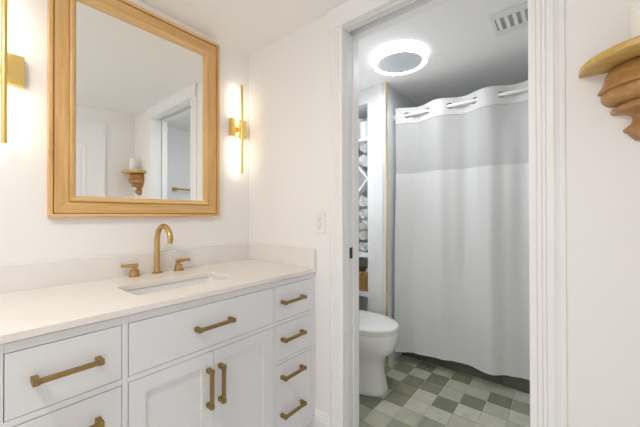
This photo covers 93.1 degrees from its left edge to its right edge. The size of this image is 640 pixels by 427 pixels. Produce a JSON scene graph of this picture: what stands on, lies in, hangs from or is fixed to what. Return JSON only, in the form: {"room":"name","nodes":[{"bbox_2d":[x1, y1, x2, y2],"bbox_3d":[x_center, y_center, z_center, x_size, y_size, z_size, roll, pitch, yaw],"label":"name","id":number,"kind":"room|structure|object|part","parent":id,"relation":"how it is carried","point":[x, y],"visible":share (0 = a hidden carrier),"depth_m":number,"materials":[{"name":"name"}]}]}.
{"room":"bathroom","nodes":[
{"label":"bathroom","id":0,"kind":"room"},
{"bbox_2d":[0,0,248,265],"bbox_3d":[-1.395,0.084,0.903,0.100,2.227,2.833,0,0,39],"label":"wall","id":1,"kind":"structure","parent":0,"point":[27,235],"depth_m":1.21,"materials":[{"name":"white paint"}]},
{"bbox_2d":[0,0,24,143],"bbox_3d":[-1.138,-0.518,1.090,0.066,0.539,0.112,0,0,39],"label":"wall sconce","id":2,"kind":"object","parent":1,"relation":"attached to","point":[12,66],"visible":1,"depth_m":1.07,"materials":[{"name":"gold metal"}]},
{"bbox_3d":[-1.153,-0.530,1.101,0.030,0.112,0.112,0,0,39],"label":"plate","id":3,"kind":"part","parent":2,"relation":"part of","materials":[{"name":"gold metal"}]},
{"bbox_2d":[0,243,247,293],"bbox_3d":[-0.844,0.240,1.479,0.020,0.099,1.200,0,0,39],"label":"backsplash","id":4,"kind":"structure","parent":1,"relation":"attached to","point":[25,276],"depth_m":1.32,"materials":[{"name":"stone"}]},
{"bbox_2d":[47,0,219,216],"bbox_3d":[-0.836,-0.485,1.488,0.030,1.003,0.753,0,0,39],"label":"wall mirror","id":5,"kind":"object","parent":1,"relation":"attached to","point":[133,93],"visible":1,"depth_m":1.42,"materials":[{"name":"brown wood"}]},
{"bbox_3d":[-0.845,-0.485,1.496,0.004,0.827,0.577,0,0,39],"label":"mirror pane","id":6,"kind":"part","parent":5,"relation":"part of","materials":[{"name":"clear glass"}]},
{"bbox_2d":[229,85,245,173],"bbox_3d":[-0.497,-0.515,1.874,0.066,0.539,0.112,0,0,39],"label":"wall sconce","id":7,"kind":"object","parent":1,"relation":"attached to","point":[237,128],"visible":1,"depth_m":1.85,"materials":[{"name":"gold metal"}]},
{"bbox_3d":[-0.511,-0.527,1.886,0.030,0.112,0.112,0,0,39],"label":"plate","id":8,"kind":"part","parent":7,"relation":"part of","materials":[{"name":"gold metal"}]},
{"bbox_2d":[138,0,527,112],"bbox_3d":[0.069,-1.072,1.026,2.222,0.080,4.870,0,0,39],"label":"ceiling","id":9,"kind":"structure","parent":0,"point":[466,56],"depth_m":1.76,"materials":[{"name":"white paint"}]},
{"bbox_2d":[372,41,428,74],"bbox_3d":[0.521,-1.004,1.980,0.358,0.047,0.358,0,0,39],"label":"ceiling lamp","id":10,"kind":"object","parent":9,"relation":"attached to","point":[400,57],"visible":1,"depth_m":1.92,"materials":[{"name":"white plastic"}]},
{"bbox_2d":[489,1,527,36],"bbox_3d":[1.043,-1.024,1.587,0.244,0.012,0.228,0,0,39],"label":"ceiling vent","id":11,"kind":"object","parent":9,"relation":"in","point":[514,18],"visible":0.59,"depth_m":1.60,"materials":[{"name":"white plastic"}]},
{"bbox_2d":[383,83,427,366],"bbox_3d":[0.800,0.090,2.796,0.100,2.227,0.998,0,0,39],"label":"wall","id":12,"kind":"structure","parent":0,"point":[395,100],"depth_m":2.43,"materials":[{"name":"white"}]},
{"bbox_2d":[374,84,383,314],"bbox_3d":[0.469,0.089,2.412,0.071,2.226,0.014,0,0,39],"label":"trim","id":13,"kind":"structure","parent":12,"relation":"attached to","point":[378,89],"depth_m":2.40,"materials":[{"name":"white paint"}]},
{"bbox_2d":[386,83,387,367],"bbox_3d":[0.523,0.088,2.373,0.010,2.226,0.010,0,0,39],"label":"trim","id":14,"kind":"structure","parent":12,"relation":"attached to","point":[386,83],"depth_m":2.37,"materials":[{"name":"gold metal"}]},
{"bbox_2d":[394,87,527,119],"bbox_3d":[1.207,-0.792,2.020,1.518,0.048,0.048,0,0,39],"label":"shower curtain rod","id":15,"kind":"object","parent":12,"relation":"attached to","point":[520,90],"visible":0.31,"depth_m":2.15,"materials":[{"name":"white plastic"}]},
{"bbox_2d":[394,80,529,379],"bbox_3d":[1.230,0.126,2.036,1.493,1.954,0.158,0,0,38],"label":"shower curtain","id":16,"kind":"object","parent":15,"relation":"hanging from","point":[461,276],"visible":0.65,"depth_m":2.20,"materials":[{"name":"fabric"}]},
{"bbox_3d":[1.212,-0.526,2.016,1.490,0.405,0.066,0,0,39],"label":"sheer panel","id":17,"kind":"part","parent":16,"relation":"part of","materials":[{"name":"white fabric"}]},
{"bbox_2d":[249,0,639,426],"bbox_3d":[0.369,0.083,1.377,2.032,2.227,0.133,0,0,39],"label":"wall","id":18,"kind":"structure","parent":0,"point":[289,143],"depth_m":0.94,"materials":[{"name":"white paint"}]},
{"bbox_2d":[306,408,329,426],"bbox_3d":[-0.205,1.115,1.746,0.662,0.168,0.014,0,0,39],"label":"baseboard","id":19,"kind":"structure","parent":18,"relation":"attached to","point":[321,419],"depth_m":1.57,"materials":[{"name":"white paint"}]},
{"bbox_2d":[314,211,324,233],"bbox_3d":[-0.002,0.049,1.588,0.072,0.119,0.008,0,0,39],"label":"wall outlet","id":20,"kind":"object","parent":18,"relation":"attached to","point":[319,216],"visible":1,"depth_m":1.58,"materials":[{"name":"white plastic"}]},
{"bbox_2d":[317,224,321,229],"bbox_3d":[-0.003,0.069,1.586,0.034,0.033,0.004,0,0,39],"label":"socket","id":21,"kind":"object","parent":20,"relation":"attached to","point":[319,226],"depth_m":1.58,"materials":[{"name":"grey plastic"}]},
{"bbox_2d":[317,216,321,221],"bbox_3d":[-0.003,0.028,1.587,0.034,0.033,0.004,0,0,39],"label":"socket","id":22,"kind":"object","parent":20,"relation":"attached to","point":[319,218],"depth_m":1.58,"materials":[{"name":"grey plastic"}]},
{"bbox_2d":[328,0,566,426],"bbox_3d":[0.456,0.083,1.302,0.938,2.226,0.163,0,0,39],"label":"door frame","id":23,"kind":"structure","parent":18,"relation":"attached to","point":[546,18],"depth_m":1.00,"materials":[{"name":"white paint"}]},
{"bbox_2d":[578,36,639,140],"bbox_3d":[0.865,-0.319,0.779,0.302,0.241,0.166,0,0,39],"label":"wall shelf","id":24,"kind":"object","parent":18,"relation":"attached to","point":[620,90],"visible":1,"depth_m":0.83,"materials":[{"name":"brown wood"}]},
{"bbox_2d":[629,0,639,38],"bbox_3d":[0.864,-0.507,0.800,0.066,0.136,0.066,0,0,39],"label":"candle","id":25,"kind":"object","parent":24,"relation":"on","point":[634,8],"visible":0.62,"depth_m":0.80,"materials":[{"name":"white wax"}]},
{"bbox_2d":[359,355,529,426],"bbox_3d":[0.959,1.239,2.098,2.022,0.080,1.870,0,0,39],"label":"floor","id":26,"kind":"structure","parent":0,"point":[420,393],"depth_m":1.93,"materials":[{"name":"grey tile"}]},
{"bbox_2d":[358,87,374,311],"bbox_3d":[0.390,0.091,2.690,0.400,2.225,0.330,0,0,39],"label":"shelf","id":27,"kind":"object","parent":26,"relation":"on","point":[366,96],"visible":0.2,"depth_m":2.47,"materials":[{"name":"white paint"}]},
{"bbox_2d":[359,119,364,138],"bbox_3d":[0.344,-0.723,2.679,0.100,0.200,0.100,0,0,39],"label":"paper roll","id":28,"kind":"object","parent":27,"relation":"on","point":[360,120],"visible":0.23,"depth_m":2.63,"materials":[{"name":"white paper"}]},
{"bbox_2d":[359,266,367,290],"bbox_3d":[0.371,0.567,2.665,0.268,0.158,0.241,0,0,39],"label":"wicker basket","id":29,"kind":"object","parent":27,"relation":"on","point":[363,276],"visible":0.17,"depth_m":2.53,"materials":[{"name":"brown wicker"}]},
{"bbox_2d":[360,121,366,138],"bbox_3d":[0.388,-0.694,2.559,0.096,0.142,0.096,0,0,39],"label":"paper roll","id":30,"kind":"object","parent":27,"relation":"on","point":[363,125],"visible":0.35,"depth_m":2.52,"materials":[{"name":"white paper"}]},
{"bbox_2d":[359,155,367,167],"bbox_3d":[0.445,-0.444,2.634,0.099,0.106,0.279,0,0,39],"label":"rolled towel","id":31,"kind":"object","parent":27,"relation":"in","point":[363,159],"visible":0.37,"depth_m":2.53,"materials":[{"name":"white fabric"}]},
{"bbox_2d":[359,143,367,153],"bbox_3d":[0.445,-0.549,2.633,0.087,0.087,0.278,0,0,40],"label":"rolled towel","id":32,"kind":"object","parent":31,"relation":"on","point":[363,147],"visible":0.31,"depth_m":2.53,"materials":[{"name":"white fabric"}]},
{"bbox_2d":[359,241,367,250],"bbox_3d":[0.445,0.280,2.631,0.089,0.085,0.277,0,0,40],"label":"rolled towel","id":33,"kind":"object","parent":27,"relation":"on","point":[363,246],"visible":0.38,"depth_m":2.53,"materials":[{"name":"white fabric"}]},
{"bbox_2d":[359,231,367,240],"bbox_3d":[0.440,0.186,2.635,0.079,0.088,0.279,0,0,39],"label":"rolled towel","id":34,"kind":"object","parent":33,"relation":"on","point":[363,235],"visible":0.32,"depth_m":2.53,"materials":[{"name":"white fabric"}]},
{"bbox_2d":[359,221,367,229],"bbox_3d":[0.445,0.099,2.631,0.089,0.082,0.279,0,0,39],"label":"rolled towel","id":35,"kind":"object","parent":34,"relation":"on","point":[363,225],"visible":0.39,"depth_m":2.53,"materials":[{"name":"white fabric"}]},
{"bbox_2d":[359,209,367,217],"bbox_3d":[0.443,0.001,2.634,0.091,0.087,0.279,0,0,38],"label":"rolled towel","id":36,"kind":"object","parent":35,"relation":"on","point":[363,213],"visible":0.36,"depth_m":2.53,"materials":[{"name":"white fabric"}]},
{"bbox_2d":[359,195,367,206],"bbox_3d":[0.443,-0.105,2.633,0.093,0.100,0.278,0,0,40],"label":"rolled towel","id":37,"kind":"object","parent":36,"relation":"on","point":[363,200],"visible":0.3,"depth_m":2.54,"materials":[{"name":"white fabric"}]},
{"bbox_2d":[359,310,398,396],"bbox_3d":[0.218,0.804,2.208,0.730,0.795,0.420,0,0,39],"label":"toilet","id":38,"kind":"object","parent":26,"relation":"on","point":[378,333],"visible":0.36,"depth_m":2.00,"materials":[{"name":"white ceramic"}]},
{"bbox_3d":[0.302,0.777,2.139,0.509,0.018,0.368,0,0,39],"label":"seat","id":39,"kind":"part","parent":38,"relation":"part of","materials":[{"name":"white plastic"}]},
{"bbox_3d":[0.303,0.751,2.139,0.511,0.029,0.372,0,0,39],"label":"lid","id":40,"kind":"part","parent":38,"relation":"part of","materials":[{"name":"white ceramic"}]},
{"bbox_2d":[402,352,529,392],"bbox_3d":[1.515,0.977,2.384,1.518,0.445,0.723,0,0,39],"label":"bathtub","id":41,"kind":"object","parent":26,"relation":"on","point":[521,384],"visible":0.12,"depth_m":2.21,"materials":[{"name":"grey ceramic"}]},
{"bbox_3d":[-0.585,1.233,0.280,2.132,0.080,2.900,0,0,39],"label":"floor","id":42,"kind":"structure","parent":0,"visible":0},
{"bbox_2d":[0,272,314,426],"bbox_3d":[-0.607,0.754,1.308,0.597,0.889,1.202,0,0,39],"label":"vanity cabinet","id":43,"kind":"object","parent":42,"relation":"on","point":[245,357],"visible":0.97,"depth_m":1.05,"materials":[{"name":"white paint"}]},
{"bbox_3d":[-0.681,0.416,0.822,0.019,0.160,0.245,0,0,39],"label":"drawer","id":44,"kind":"part","parent":43,"relation":"part of","materials":[{"name":"white paint"}]},
{"bbox_3d":[-0.681,0.600,0.821,0.019,0.165,0.245,0,0,39],"label":"drawer","id":45,"kind":"part","parent":43,"relation":"part of","materials":[{"name":"white paint"}]},
{"bbox_3d":[-0.662,0.414,0.801,0.037,0.016,0.148,0,0,39],"label":"handle","id":46,"kind":"part","parent":43,"relation":"part of","materials":[{"name":"gold metal"}]},
{"bbox_3d":[-0.661,0.587,0.800,0.037,0.016,0.148,0,0,39],"label":"handle","id":47,"kind":"part","parent":43,"relation":"part of","materials":[{"name":"gold metal"}]},
{"bbox_2d":[0,243,316,343],"bbox_3d":[-0.625,0.249,1.313,0.571,0.120,1.220,0,0,39],"label":"countertop","id":48,"kind":"structure","parent":43,"relation":"on","point":[37,298],"depth_m":1.21,"materials":[{"name":"stone"}]},
{"bbox_2d":[121,224,189,276],"bbox_3d":[-0.740,0.169,1.433,0.178,0.242,0.309,0,0,39],"label":"faucet","id":49,"kind":"object","parent":48,"relation":"on","point":[134,272],"visible":1,"depth_m":1.46,"materials":[{"name":"gold metal"}]},
{"bbox_3d":[-0.869,0.239,1.384,0.068,0.018,0.018,0,0,-36],"label":"lever","id":50,"kind":"part","parent":49,"relation":"part of","materials":[{"name":"gold metal"}]},
{"bbox_3d":[-0.854,0.268,1.395,0.049,0.043,0.049,0,0,39],"label":"handle","id":51,"kind":"part","parent":49,"relation":"part of","materials":[{"name":"gold metal"}]},
{"bbox_3d":[-0.741,0.169,1.432,0.178,0.242,0.049,0,0,39],"label":"spout","id":52,"kind":"part","parent":49,"relation":"part of","materials":[{"name":"gold metal"}]},
{"bbox_3d":[-0.722,0.269,1.548,0.049,0.043,0.049,0,0,39],"label":"handle","id":53,"kind":"part","parent":49,"relation":"part of","materials":[{"name":"gold metal"}]},
{"bbox_3d":[-0.706,0.240,1.560,0.068,0.018,0.018,0,0,-36],"label":"lever","id":54,"kind":"part","parent":49,"relation":"part of","materials":[{"name":"gold metal"}]},
{"bbox_2d":[126,276,223,294],"bbox_3d":[-0.591,0.376,1.281,0.270,0.132,0.467,0,0,39],"label":"sink","id":55,"kind":"object","parent":48,"relation":"in","point":[168,286],"visible":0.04,"depth_m":1.36,"materials":[{"name":"white ceramic"}]},
{"bbox_3d":[-0.500,0.782,1.041,0.019,0.529,0.287,0,0,39],"label":"door","id":56,"kind":"part","parent":43,"relation":"part of","materials":[{"name":"white paint"}]},
{"bbox_3d":[-0.406,0.418,1.159,0.019,0.160,0.587,0,0,39],"label":"drawer","id":57,"kind":"part","parent":43,"relation":"part of","materials":[{"name":"white paint"}]},
{"bbox_3d":[-0.403,0.646,1.116,0.037,0.142,0.016,0,0,39],"label":"handle","id":58,"kind":"part","parent":43,"relation":"part of","materials":[{"name":"gold metal"}]},
{"bbox_3d":[-0.389,0.416,1.135,0.037,0.016,0.153,0,0,39],"label":"handle","id":59,"kind":"part","parent":43,"relation":"part of","materials":[{"name":"gold metal"}]},
{"bbox_3d":[-0.372,0.646,1.154,0.037,0.142,0.016,0,0,39],"label":"handle","id":60,"kind":"part","parent":43,"relation":"part of","materials":[{"name":"gold metal"}]},
{"bbox_3d":[-0.314,0.783,1.269,0.019,0.529,0.299,0,0,39],"label":"door","id":61,"kind":"part","parent":43,"relation":"part of","materials":[{"name":"white paint"}]},
{"bbox_3d":[-0.133,0.876,1.489,0.019,0.344,0.248,0,0,39],"label":"drawer","id":62,"kind":"part","parent":43,"relation":"part of","materials":[{"name":"white paint"}]},
{"bbox_3d":[-0.134,0.603,1.491,0.019,0.165,0.248,0,0,39],"label":"drawer","id":63,"kind":"part","parent":43,"relation":"part of","materials":[{"name":"white paint"}]},
{"bbox_3d":[-0.134,0.419,1.492,0.019,0.160,0.248,0,0,39],"label":"drawer","id":64,"kind":"part","parent":43,"relation":"part of","materials":[{"name":"white paint"}]},
{"bbox_3d":[-0.124,0.940,1.455,0.037,0.016,0.146,0,0,39],"label":"handle","id":65,"kind":"part","parent":43,"relation":"part of","materials":[{"name":"gold metal"}]},
{"bbox_3d":[-0.125,0.764,1.456,0.037,0.016,0.146,0,0,39],"label":"handle","id":66,"kind":"part","parent":43,"relation":"part of","materials":[{"name":"gold metal"}]},
{"bbox_3d":[-0.124,0.589,1.459,0.037,0.016,0.146,0,0,39],"label":"handle","id":67,"kind":"part","parent":43,"relation":"part of","materials":[{"name":"gold metal"}]},
{"bbox_3d":[-0.124,0.414,1.460,0.037,0.016,0.146,0,0,39],"label":"handle","id":68,"kind":"part","parent":43,"relation":"part of","materials":[{"name":"gold metal"}]}
]}

